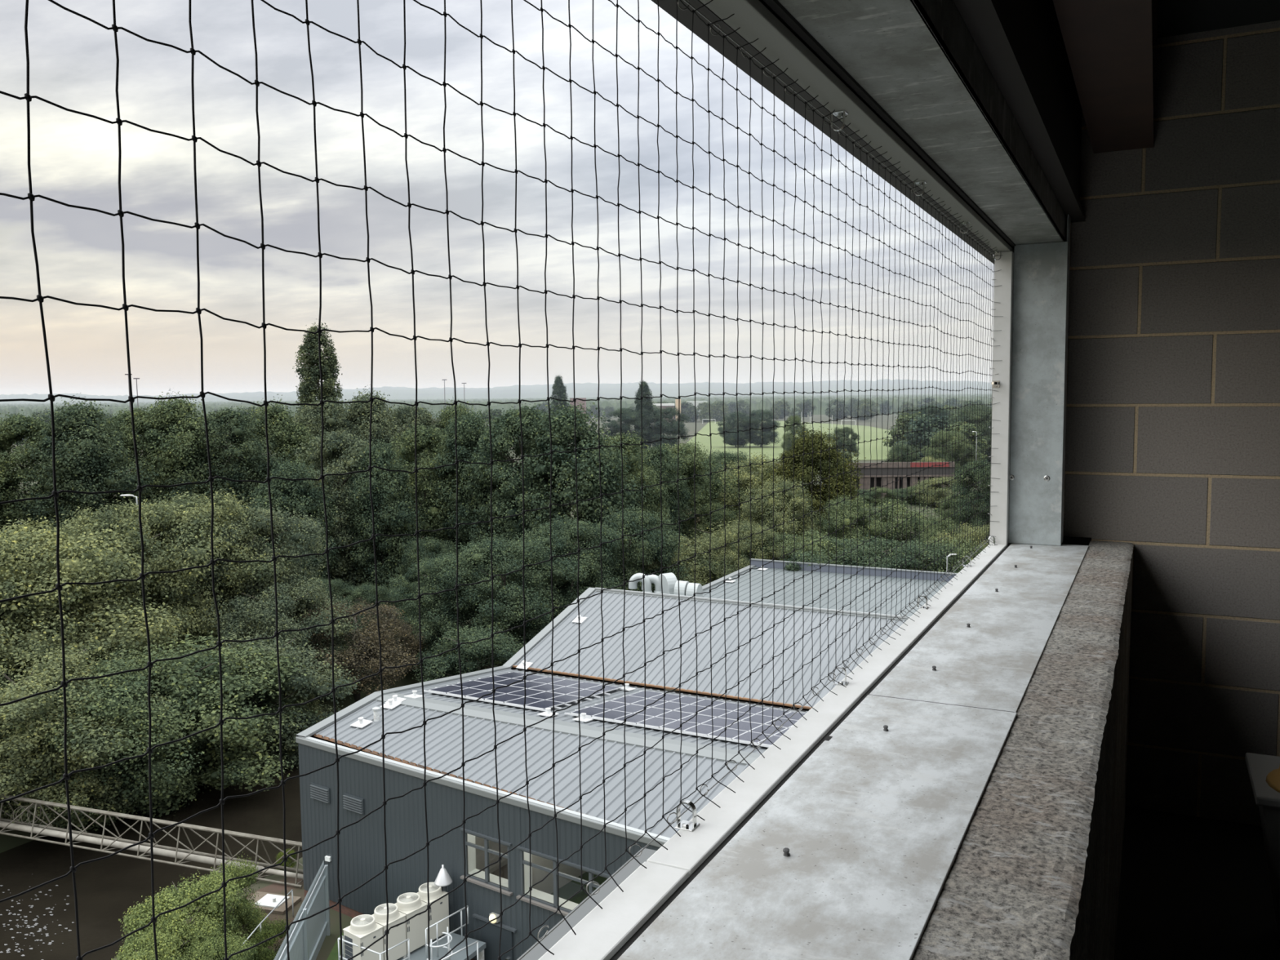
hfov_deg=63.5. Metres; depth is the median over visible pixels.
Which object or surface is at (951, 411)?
tree
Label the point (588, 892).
ring
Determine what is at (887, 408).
tree
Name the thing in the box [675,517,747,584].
tree
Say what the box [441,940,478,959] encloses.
guard rail
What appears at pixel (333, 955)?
lawn
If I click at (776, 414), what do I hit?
tree
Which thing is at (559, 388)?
poplar tree
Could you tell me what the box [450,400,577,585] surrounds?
tree
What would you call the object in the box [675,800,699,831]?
bracket
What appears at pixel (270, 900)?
hatch
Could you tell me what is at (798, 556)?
tree
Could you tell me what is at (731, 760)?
ring
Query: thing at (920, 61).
plate
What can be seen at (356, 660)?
tree
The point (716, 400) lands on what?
tree
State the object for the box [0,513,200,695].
tree
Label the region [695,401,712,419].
tree
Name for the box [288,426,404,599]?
tree
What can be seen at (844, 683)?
bracket
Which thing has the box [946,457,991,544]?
tree
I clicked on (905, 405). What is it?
tree
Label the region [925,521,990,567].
tree
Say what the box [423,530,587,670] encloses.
tree
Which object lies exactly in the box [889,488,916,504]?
tree
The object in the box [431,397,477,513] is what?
tree
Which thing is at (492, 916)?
diffuser
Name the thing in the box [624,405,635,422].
tree
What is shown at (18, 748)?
tree
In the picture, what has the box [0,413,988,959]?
ground
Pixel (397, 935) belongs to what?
condenser unit
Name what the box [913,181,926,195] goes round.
bracket
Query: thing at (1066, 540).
wall
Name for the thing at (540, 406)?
tree
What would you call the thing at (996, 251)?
bracket
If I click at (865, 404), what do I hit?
tree
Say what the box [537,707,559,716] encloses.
anchor
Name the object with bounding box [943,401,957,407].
tree
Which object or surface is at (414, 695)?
anchor
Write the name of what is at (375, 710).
vent pipe
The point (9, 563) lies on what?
tree
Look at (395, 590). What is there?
tree
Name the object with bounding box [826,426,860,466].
tree
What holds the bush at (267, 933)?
on the earth
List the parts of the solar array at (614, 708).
panel frame, solar panel, solar panel, panel frame, solar panel, panel frame, solar panel, solar panel, solar panel, panel frame, solar panel, panel frame, solar panel, solar panel, panel frame, solar panel, solar panel, mounting rail, panel frame, solar panel, solar panel, panel frame, solar panel, panel frame, solar panel, solar panel, panel frame, panel frame, solar panel, panel frame, solar panel, solar panel, solar panel, panel frame, solar panel, panel frame, solar panel, solar panel, panel frame, solar panel, panel frame, solar panel, solar panel, solar panel, panel frame, solar panel, panel frame, panel frame, solar panel, panel frame, solar panel, solar panel, panel frame, solar panel, solar panel, solar panel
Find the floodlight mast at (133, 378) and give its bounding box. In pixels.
[133,377,139,407]
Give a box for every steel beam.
[953,0,1085,222]
[1053,0,1156,153]
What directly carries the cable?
attached to the net
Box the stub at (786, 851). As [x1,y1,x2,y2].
[782,847,790,856]
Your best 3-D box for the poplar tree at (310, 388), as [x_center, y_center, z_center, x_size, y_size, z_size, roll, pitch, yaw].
[-44.589,-8.241,145.569,8.152,28.632,8.006,-3,5,-27]
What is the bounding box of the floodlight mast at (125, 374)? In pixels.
[124,373,132,412]
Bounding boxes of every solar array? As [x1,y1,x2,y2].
[423,671,626,711]
[564,690,805,747]
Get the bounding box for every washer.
[1008,475,1014,479]
[1044,475,1049,480]
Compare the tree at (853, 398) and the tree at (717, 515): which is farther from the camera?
the tree at (853, 398)
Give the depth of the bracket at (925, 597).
2.48 m
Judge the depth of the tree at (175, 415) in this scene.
97.90 m
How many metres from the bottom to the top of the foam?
0.001 m
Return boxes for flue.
[434,864,452,892]
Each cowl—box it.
[628,573,652,592]
[641,574,662,593]
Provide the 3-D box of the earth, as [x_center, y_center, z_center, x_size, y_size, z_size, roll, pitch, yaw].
[-12.289,14.133,31.402,5.481,0.300,10.841,-1,5,-3]
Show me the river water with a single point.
(105, 888)
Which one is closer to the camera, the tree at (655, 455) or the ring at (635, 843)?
the ring at (635, 843)
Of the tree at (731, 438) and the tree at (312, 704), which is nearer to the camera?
the tree at (312, 704)
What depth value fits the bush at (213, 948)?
28.24 m
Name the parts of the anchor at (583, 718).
plate, post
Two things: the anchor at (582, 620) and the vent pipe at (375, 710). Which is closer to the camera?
the vent pipe at (375, 710)
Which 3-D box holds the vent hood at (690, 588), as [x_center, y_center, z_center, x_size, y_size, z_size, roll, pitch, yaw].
[2.580,5.293,49.112,0.600,0.810,0.920,2,5,28]
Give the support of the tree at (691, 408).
on the ground at (6, 842)
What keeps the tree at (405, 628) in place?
on the ground at (6, 842)
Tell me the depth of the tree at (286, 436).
104.47 m
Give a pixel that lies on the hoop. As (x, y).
(449, 935)
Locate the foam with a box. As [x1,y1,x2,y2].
[0,884,73,959]
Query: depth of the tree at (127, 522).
53.61 m
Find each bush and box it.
[111,901,227,959]
[118,866,255,959]
[124,944,193,959]
[126,922,184,959]
[176,927,257,959]
[191,851,273,948]
[248,915,290,959]
[275,848,296,870]
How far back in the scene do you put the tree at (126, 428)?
98.36 m
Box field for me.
[686,421,893,462]
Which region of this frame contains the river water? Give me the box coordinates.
[0,662,491,959]
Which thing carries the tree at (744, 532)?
on the ground at (6, 842)
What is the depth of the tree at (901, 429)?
242.72 m
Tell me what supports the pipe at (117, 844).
on the bridge
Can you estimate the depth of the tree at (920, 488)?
152.75 m
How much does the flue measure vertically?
3.042 m
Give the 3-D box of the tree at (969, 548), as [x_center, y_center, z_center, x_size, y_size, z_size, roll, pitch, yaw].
[20.506,7.694,69.149,10.441,7.718,10.530,2,5,31]
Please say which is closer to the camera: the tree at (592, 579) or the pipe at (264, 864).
the pipe at (264, 864)
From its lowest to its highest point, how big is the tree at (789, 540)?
7.796 m
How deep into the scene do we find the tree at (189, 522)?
55.54 m
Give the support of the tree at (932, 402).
on the ground at (6, 842)
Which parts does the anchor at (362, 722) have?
post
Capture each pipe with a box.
[0,817,302,873]
[0,821,303,879]
[372,706,380,721]
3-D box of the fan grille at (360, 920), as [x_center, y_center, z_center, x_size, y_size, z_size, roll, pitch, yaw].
[-7.389,11.733,27.599,0.560,0.018,0.560,3,6,38]
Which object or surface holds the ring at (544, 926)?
attached to the cable
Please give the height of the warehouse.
12.000 m
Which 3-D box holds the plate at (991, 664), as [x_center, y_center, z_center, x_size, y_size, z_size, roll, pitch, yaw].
[0.949,0.299,2.625,0.240,0.009,2.008,2,5,26]
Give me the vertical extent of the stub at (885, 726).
0.009 m
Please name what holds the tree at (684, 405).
on the ground at (6, 842)
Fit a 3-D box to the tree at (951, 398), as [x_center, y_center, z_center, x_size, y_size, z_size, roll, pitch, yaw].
[201.956,-46.871,669.641,12.389,13.560,13.814,-1,5,-5]
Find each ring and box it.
[537,924,548,939]
[586,880,599,895]
[628,843,642,857]
[666,812,677,823]
[677,0,688,9]
[699,783,708,795]
[710,22,720,35]
[726,760,737,770]
[763,66,772,76]
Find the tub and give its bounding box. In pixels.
[1244,752,1279,937]
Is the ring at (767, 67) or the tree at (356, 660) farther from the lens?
the tree at (356, 660)
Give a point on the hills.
(588, 389)
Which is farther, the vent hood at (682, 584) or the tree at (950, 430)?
the tree at (950, 430)
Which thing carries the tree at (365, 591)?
on the ground at (6, 842)
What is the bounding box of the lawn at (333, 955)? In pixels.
[326,933,344,959]
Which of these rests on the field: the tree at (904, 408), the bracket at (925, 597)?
the tree at (904, 408)
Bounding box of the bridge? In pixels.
[0,794,303,887]
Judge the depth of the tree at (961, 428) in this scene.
211.19 m
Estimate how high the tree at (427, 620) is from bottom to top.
8.372 m
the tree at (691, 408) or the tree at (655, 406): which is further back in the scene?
the tree at (691, 408)
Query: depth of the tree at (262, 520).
58.83 m
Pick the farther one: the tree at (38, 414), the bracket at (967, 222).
the tree at (38, 414)
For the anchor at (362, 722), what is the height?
0.253 m
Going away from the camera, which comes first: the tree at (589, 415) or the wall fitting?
the wall fitting
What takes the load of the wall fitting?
attached to the industrial building at (362, 851)
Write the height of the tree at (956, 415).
13.216 m
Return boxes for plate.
[617,694,1017,959]
[777,0,1066,244]
[869,542,1088,712]
[1008,213,1071,545]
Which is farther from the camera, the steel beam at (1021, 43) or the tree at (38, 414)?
the tree at (38, 414)
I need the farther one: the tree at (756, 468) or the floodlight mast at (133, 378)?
the floodlight mast at (133, 378)
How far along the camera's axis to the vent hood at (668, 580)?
49.86 m
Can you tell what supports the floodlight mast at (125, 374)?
on the ground at (6, 842)
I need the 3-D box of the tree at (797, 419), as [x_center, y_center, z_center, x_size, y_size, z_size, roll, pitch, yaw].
[42.692,-12.399,286.689,7.726,11.977,8.129,-2,5,-12]
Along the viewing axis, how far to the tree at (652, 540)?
73.04 m
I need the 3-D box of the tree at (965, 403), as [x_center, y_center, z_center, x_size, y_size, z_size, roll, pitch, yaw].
[133.061,-25.351,412.370,19.523,12.597,15.842,1,5,19]
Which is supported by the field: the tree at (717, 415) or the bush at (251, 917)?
the tree at (717, 415)
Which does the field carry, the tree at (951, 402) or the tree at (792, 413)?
the tree at (792, 413)
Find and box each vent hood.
[653,572,677,594]
[673,580,688,595]
[685,582,704,597]
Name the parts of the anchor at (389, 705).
post, plate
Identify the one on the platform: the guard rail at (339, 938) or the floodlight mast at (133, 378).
the guard rail at (339, 938)
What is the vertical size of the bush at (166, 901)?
4.003 m
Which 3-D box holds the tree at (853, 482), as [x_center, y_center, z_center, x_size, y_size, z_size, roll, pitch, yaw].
[22.803,3.294,118.547,5.688,7.159,5.682,2,6,33]
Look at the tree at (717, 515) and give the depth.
91.45 m
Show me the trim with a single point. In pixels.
(762, 2)
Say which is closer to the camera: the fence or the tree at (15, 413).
the fence
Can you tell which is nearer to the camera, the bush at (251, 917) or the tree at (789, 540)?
the bush at (251, 917)
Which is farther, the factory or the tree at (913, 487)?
the factory
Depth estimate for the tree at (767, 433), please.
325.10 m
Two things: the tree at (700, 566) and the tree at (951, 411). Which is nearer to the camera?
the tree at (700, 566)
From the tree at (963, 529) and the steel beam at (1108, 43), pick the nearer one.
the steel beam at (1108, 43)
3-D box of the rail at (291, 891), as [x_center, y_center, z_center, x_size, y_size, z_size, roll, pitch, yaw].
[-11.216,13.684,30.694,0.098,1.120,4.277,0,5,5]
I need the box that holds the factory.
[653,399,680,422]
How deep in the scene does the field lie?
354.36 m
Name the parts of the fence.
rail, post, rail, post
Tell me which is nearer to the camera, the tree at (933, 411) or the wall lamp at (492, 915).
the wall lamp at (492, 915)
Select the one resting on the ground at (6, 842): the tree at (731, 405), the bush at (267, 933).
the tree at (731, 405)
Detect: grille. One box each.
[344,935,352,959]
[352,915,373,925]
[375,903,395,913]
[398,893,418,902]
[420,882,439,891]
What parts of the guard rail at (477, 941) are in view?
post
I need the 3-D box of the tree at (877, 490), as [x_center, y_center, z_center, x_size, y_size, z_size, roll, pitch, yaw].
[36.094,2.549,156.751,6.275,3.185,6.425,-3,5,-29]
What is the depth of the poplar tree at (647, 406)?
297.82 m
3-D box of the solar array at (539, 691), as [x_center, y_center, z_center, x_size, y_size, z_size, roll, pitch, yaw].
[-4.171,7.792,38.461,5.492,0.697,5.280,2,5,28]
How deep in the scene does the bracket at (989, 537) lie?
3.50 m
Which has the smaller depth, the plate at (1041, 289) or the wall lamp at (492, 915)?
the plate at (1041, 289)
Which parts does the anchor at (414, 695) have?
post, plate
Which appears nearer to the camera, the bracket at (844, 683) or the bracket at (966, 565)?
the bracket at (844, 683)
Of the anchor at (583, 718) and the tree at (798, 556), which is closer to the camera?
the anchor at (583, 718)
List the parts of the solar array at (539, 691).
panel frame, solar panel, panel frame, solar panel, solar panel, panel frame, solar panel, solar panel, mounting rail, solar panel, panel frame, solar panel, solar panel, solar panel, solar panel, panel frame, solar panel, solar panel, solar panel, panel frame, solar panel, solar panel, panel frame, solar panel, solar panel, panel frame, solar panel, panel frame, solar panel, solar panel, solar panel, panel frame, solar panel, solar panel, panel frame, solar panel, panel frame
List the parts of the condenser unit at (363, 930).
panel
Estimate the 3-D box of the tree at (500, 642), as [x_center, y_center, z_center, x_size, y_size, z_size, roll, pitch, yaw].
[-9.961,10.901,60.677,7.417,5.025,7.480,-4,6,-37]
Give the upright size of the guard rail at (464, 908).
0.972 m
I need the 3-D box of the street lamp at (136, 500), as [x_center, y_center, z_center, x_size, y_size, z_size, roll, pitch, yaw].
[-43.616,5.792,88.792,1.490,9.174,0.380,-1,5,0]
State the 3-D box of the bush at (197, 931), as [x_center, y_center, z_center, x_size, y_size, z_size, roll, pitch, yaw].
[-12.918,13.829,28.381,3.508,3.565,3.537,2,6,32]
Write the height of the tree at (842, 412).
13.865 m
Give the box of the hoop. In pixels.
[426,926,453,959]
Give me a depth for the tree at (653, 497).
82.94 m
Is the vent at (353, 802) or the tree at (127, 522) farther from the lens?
the tree at (127, 522)
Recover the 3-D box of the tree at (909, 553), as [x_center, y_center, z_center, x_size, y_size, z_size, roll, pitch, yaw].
[17.664,7.676,68.817,11.018,7.577,12.662,0,5,12]
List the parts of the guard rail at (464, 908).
post, post, rail, rail, post, post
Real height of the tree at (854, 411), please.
12.793 m
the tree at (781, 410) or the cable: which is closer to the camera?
the cable
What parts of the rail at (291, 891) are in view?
post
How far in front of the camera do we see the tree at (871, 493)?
154.06 m
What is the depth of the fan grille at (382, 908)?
28.19 m
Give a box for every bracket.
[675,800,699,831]
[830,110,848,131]
[833,666,848,685]
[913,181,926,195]
[916,595,928,608]
[960,221,970,233]
[962,555,971,567]
[987,536,997,545]
[991,380,999,387]
[993,250,1002,260]
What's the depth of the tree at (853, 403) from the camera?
683.39 m
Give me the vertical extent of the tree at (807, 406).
12.606 m
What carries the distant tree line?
on the ground at (6, 842)
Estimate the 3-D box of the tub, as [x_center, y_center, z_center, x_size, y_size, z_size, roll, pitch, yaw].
[1.783,0.994,2.616,0.430,0.455,0.350,2,5,26]
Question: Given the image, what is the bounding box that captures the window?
[516,0,1015,959]
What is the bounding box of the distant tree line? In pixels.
[0,393,992,424]
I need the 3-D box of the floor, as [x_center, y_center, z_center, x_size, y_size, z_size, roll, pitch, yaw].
[2.234,1.554,-0.252,4.690,0.200,6.500,2,5,26]
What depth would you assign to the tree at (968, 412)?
225.19 m
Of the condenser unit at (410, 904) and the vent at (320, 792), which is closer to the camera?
the condenser unit at (410, 904)
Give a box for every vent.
[310,782,330,804]
[342,792,364,814]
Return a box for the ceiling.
[1156,0,1279,38]
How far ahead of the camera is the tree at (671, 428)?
297.31 m
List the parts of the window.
sill frame, sill frame, head frame, jamb frame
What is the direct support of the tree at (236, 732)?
on the ground at (6, 842)
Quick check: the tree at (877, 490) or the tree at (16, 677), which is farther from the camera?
the tree at (877, 490)
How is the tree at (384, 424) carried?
on the ground at (6, 842)
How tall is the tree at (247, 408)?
13.879 m
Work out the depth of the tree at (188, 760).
42.45 m
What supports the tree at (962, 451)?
on the ground at (6, 842)
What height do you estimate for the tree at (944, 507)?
5.655 m
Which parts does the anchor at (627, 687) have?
plate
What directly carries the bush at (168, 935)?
on the earth
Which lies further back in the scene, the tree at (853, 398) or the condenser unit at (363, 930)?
the tree at (853, 398)
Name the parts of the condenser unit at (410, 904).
panel, casing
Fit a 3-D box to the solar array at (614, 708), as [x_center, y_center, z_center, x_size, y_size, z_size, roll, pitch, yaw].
[2.250,8.015,35.046,8.003,0.697,5.280,2,5,28]
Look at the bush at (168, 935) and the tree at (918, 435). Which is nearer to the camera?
the bush at (168, 935)
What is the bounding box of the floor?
[1114,805,1279,959]
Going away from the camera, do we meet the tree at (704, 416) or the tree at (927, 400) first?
the tree at (704, 416)
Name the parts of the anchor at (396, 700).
post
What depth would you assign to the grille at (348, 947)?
27.45 m
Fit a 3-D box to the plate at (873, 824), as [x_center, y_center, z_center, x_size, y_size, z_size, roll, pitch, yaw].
[-0.465,0.545,-0.207,0.242,0.010,4.332,2,5,26]
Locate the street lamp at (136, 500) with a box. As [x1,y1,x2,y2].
[120,494,140,564]
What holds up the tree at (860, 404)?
on the ground at (6, 842)
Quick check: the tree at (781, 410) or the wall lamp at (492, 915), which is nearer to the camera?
the wall lamp at (492, 915)
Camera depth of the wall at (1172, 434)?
3.44 m
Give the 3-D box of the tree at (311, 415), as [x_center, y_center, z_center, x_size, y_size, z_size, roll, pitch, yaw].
[-34.905,-0.369,112.793,11.487,17.743,13.435,3,6,41]
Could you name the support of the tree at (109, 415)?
on the ground at (6, 842)
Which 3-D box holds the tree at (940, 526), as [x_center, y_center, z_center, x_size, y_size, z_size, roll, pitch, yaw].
[21.896,6.373,75.773,5.486,7.974,5.772,0,5,8]
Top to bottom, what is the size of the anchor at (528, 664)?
0.301 m
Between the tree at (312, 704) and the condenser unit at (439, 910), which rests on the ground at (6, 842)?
the tree at (312, 704)
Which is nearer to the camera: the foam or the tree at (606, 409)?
the foam
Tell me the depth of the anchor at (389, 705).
35.60 m
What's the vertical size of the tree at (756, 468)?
12.801 m
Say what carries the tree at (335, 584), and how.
on the ground at (6, 842)
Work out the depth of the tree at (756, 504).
78.93 m
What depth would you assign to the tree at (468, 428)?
83.21 m
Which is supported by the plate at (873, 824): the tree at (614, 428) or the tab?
the tab
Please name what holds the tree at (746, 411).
on the ground at (6, 842)
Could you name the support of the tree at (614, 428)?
on the ground at (6, 842)
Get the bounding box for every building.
[295,558,957,959]
[848,462,955,496]
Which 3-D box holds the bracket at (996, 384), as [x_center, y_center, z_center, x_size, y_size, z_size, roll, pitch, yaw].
[1.189,-0.321,3.465,0.026,0.024,0.030,2,5,26]
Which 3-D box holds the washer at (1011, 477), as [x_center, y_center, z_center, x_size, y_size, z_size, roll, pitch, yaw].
[1.262,-0.009,3.516,0.018,0.018,0.002,2,5,26]
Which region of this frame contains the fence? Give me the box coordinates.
[273,860,330,959]
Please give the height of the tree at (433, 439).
15.278 m
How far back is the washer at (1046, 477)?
3.46 m
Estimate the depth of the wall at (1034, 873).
1.40 m
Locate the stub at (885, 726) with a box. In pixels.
[883,724,888,731]
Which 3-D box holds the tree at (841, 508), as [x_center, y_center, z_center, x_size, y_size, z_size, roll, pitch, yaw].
[16.027,5.550,79.236,7.186,9.284,7.561,-1,5,-7]
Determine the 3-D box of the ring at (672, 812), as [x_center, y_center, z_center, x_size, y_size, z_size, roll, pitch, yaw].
[0.038,0.400,1.224,0.015,0.015,0.004,-3,5,-29]
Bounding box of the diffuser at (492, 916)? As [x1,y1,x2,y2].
[488,913,496,923]
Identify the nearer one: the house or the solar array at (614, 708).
the solar array at (614, 708)
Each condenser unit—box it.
[342,914,383,959]
[372,902,406,959]
[395,892,427,956]
[417,882,448,944]
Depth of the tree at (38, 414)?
409.76 m
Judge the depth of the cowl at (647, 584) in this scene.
50.20 m
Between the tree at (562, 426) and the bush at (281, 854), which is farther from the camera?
the tree at (562, 426)
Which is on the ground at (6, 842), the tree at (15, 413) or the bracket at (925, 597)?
the tree at (15, 413)
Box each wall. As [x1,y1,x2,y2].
[911,540,1133,959]
[1003,238,1091,545]
[1063,20,1279,826]
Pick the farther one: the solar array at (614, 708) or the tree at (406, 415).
the tree at (406, 415)
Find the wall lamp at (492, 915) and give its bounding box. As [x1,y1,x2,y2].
[488,911,500,923]
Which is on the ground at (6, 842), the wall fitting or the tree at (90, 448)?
the tree at (90, 448)
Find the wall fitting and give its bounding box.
[324,855,331,862]
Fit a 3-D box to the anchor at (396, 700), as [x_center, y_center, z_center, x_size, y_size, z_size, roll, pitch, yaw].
[-8.498,7.608,35.991,0.520,0.253,0.520,2,5,28]
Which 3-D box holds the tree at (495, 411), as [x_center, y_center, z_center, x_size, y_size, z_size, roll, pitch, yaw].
[-52.070,-19.170,368.412,13.422,13.696,13.019,-2,5,-12]
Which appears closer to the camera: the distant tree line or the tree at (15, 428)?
the tree at (15, 428)
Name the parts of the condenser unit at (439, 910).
panel, casing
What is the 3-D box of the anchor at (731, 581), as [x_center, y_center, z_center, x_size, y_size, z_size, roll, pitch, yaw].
[5.446,6.021,62.477,0.520,0.210,0.520,2,6,28]
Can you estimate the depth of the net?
0.92 m
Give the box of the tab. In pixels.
[823,735,832,740]
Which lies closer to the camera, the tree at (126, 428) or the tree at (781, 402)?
the tree at (126, 428)
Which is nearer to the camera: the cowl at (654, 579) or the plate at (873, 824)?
the plate at (873, 824)
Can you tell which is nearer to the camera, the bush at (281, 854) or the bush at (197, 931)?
the bush at (197, 931)
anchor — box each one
[350,716,373,728]
[380,698,401,709]
[384,694,406,704]
[404,690,425,698]
[515,660,533,669]
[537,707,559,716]
[571,615,587,623]
[572,712,594,722]
[617,683,635,691]
[725,577,736,582]
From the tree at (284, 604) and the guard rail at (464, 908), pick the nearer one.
the guard rail at (464, 908)
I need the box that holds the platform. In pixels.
[397,931,485,959]
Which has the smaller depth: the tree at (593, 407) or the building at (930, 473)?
the building at (930, 473)
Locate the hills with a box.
[0,378,991,404]
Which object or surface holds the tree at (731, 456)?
on the ground at (6, 842)
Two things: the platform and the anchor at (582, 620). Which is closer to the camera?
the platform
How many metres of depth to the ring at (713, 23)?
1.27 m
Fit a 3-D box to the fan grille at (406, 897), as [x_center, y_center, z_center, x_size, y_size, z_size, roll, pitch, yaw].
[-6.443,11.624,28.812,0.560,0.018,0.560,3,6,38]
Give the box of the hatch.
[248,891,301,915]
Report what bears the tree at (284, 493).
on the ground at (6, 842)
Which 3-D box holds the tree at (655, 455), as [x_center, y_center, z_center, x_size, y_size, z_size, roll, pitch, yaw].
[1.052,3.661,90.171,7.071,14.042,8.270,1,5,13]
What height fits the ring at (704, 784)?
0.015 m
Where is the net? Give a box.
[0,0,1003,959]
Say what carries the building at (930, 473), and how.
on the ground at (6, 842)
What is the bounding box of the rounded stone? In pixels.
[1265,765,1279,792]
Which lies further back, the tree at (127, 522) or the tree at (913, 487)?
the tree at (913, 487)
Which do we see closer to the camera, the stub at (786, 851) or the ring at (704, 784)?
the stub at (786, 851)
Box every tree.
[0,409,112,573]
[0,413,26,445]
[0,445,22,535]
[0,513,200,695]
[0,526,102,738]
[0,629,178,830]
[0,642,254,831]
[0,658,40,762]
[17,392,161,551]
[30,408,57,423]
[35,493,229,705]
[72,403,184,555]
[79,629,330,817]
[97,412,115,423]
[123,387,251,558]
[123,487,293,650]
[157,403,284,559]
[160,631,360,774]
[171,498,333,650]
[195,573,368,709]
[226,394,327,514]
[237,405,260,415]
[240,452,345,588]
[271,397,368,522]
[284,595,419,702]
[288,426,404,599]
[289,693,322,723]
[292,319,344,452]
[306,576,356,624]
[332,384,423,509]
[333,434,425,604]
[340,580,402,642]
[353,614,427,676]
[377,400,444,537]
[382,582,428,635]
[383,420,479,559]
[385,534,472,614]
[388,548,506,671]
[408,624,525,684]
[422,400,521,580]
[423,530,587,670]
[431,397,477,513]
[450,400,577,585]
[478,408,503,434]
[504,393,656,601]
[509,512,626,631]
[532,402,546,412]
[550,374,568,414]
[570,430,674,567]
[583,503,694,592]
[586,408,592,419]
[588,404,604,417]
[599,407,653,451]
[602,405,615,417]
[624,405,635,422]
[625,440,692,562]
[626,438,746,546]
[632,379,654,449]
[633,531,739,587]
[644,406,690,449]
[649,404,662,418]
[674,400,693,421]
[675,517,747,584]
[680,499,745,572]
[684,405,699,422]
[694,448,755,504]
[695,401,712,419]
[698,406,713,422]
[706,528,884,577]
[708,401,730,422]
[710,519,793,578]
[711,400,728,413]
[715,411,757,447]
[715,450,796,524]
[721,473,823,552]
[727,401,742,415]
[733,399,750,417]
[740,408,781,447]
[754,422,866,537]
[768,404,781,419]
[769,405,787,419]
[773,399,791,417]
[777,534,955,572]
[781,415,808,451]
[787,406,802,418]
[795,398,817,417]
[801,493,888,545]
[821,481,863,529]
[824,398,849,420]
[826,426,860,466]
[832,537,969,573]
[844,397,857,408]
[846,400,856,416]
[850,497,945,544]
[851,400,860,419]
[854,402,873,420]
[854,488,875,506]
[856,398,874,420]
[862,486,901,505]
[871,400,880,416]
[878,400,893,414]
[882,412,936,456]
[884,442,919,462]
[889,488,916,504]
[893,406,919,423]
[894,412,957,461]
[898,533,986,573]
[899,401,916,413]
[902,484,944,506]
[908,403,949,431]
[911,475,977,507]
[911,513,958,546]
[912,456,947,462]
[917,396,935,407]
[919,430,982,478]
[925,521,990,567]
[929,421,989,466]
[930,401,942,405]
[932,406,956,420]
[933,493,977,526]
[935,408,991,435]
[943,397,959,403]
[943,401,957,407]
[943,404,991,462]
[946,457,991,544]
[949,429,983,466]
[960,400,991,411]
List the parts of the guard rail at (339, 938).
post, post, rail, post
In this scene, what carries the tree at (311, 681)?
on the ground at (6, 842)
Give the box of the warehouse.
[687,400,706,412]
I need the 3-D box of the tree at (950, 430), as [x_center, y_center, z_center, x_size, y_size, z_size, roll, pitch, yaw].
[66.160,-6.474,214.151,8.406,9.243,11.465,0,5,3]
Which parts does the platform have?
leg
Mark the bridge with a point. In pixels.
(116, 815)
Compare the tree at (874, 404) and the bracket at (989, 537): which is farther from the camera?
the tree at (874, 404)
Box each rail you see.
[243,889,293,952]
[337,935,409,959]
[425,905,468,959]
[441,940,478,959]
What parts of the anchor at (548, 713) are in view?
post, plate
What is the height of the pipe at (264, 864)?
0.118 m
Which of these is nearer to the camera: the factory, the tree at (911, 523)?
the tree at (911, 523)
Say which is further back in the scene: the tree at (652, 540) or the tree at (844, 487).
the tree at (844, 487)
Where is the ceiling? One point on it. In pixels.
(1174, 17)
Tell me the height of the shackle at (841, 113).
0.030 m
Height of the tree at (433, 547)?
6.563 m
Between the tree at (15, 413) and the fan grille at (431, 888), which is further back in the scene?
the tree at (15, 413)
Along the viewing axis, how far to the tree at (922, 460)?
177.88 m
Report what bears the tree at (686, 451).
on the ground at (6, 842)
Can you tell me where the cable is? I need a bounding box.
[518,0,995,959]
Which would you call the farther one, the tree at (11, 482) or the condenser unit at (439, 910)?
the tree at (11, 482)
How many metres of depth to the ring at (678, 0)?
1.19 m
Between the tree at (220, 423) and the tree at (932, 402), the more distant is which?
the tree at (932, 402)
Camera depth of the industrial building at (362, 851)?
32.68 m
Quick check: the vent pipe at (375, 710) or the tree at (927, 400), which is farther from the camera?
the tree at (927, 400)
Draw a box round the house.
[569,397,586,423]
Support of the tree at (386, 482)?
on the ground at (6, 842)
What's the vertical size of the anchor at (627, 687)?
0.248 m
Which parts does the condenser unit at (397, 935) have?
panel, casing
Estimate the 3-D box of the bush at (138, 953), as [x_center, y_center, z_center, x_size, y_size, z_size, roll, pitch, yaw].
[-13.059,14.182,27.304,3.607,3.666,3.638,1,5,15]
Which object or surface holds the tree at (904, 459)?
on the ground at (6, 842)
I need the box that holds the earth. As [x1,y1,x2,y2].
[182,872,304,957]
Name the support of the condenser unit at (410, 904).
on the platform
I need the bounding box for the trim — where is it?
[759,0,1003,239]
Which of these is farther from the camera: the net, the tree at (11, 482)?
the tree at (11, 482)

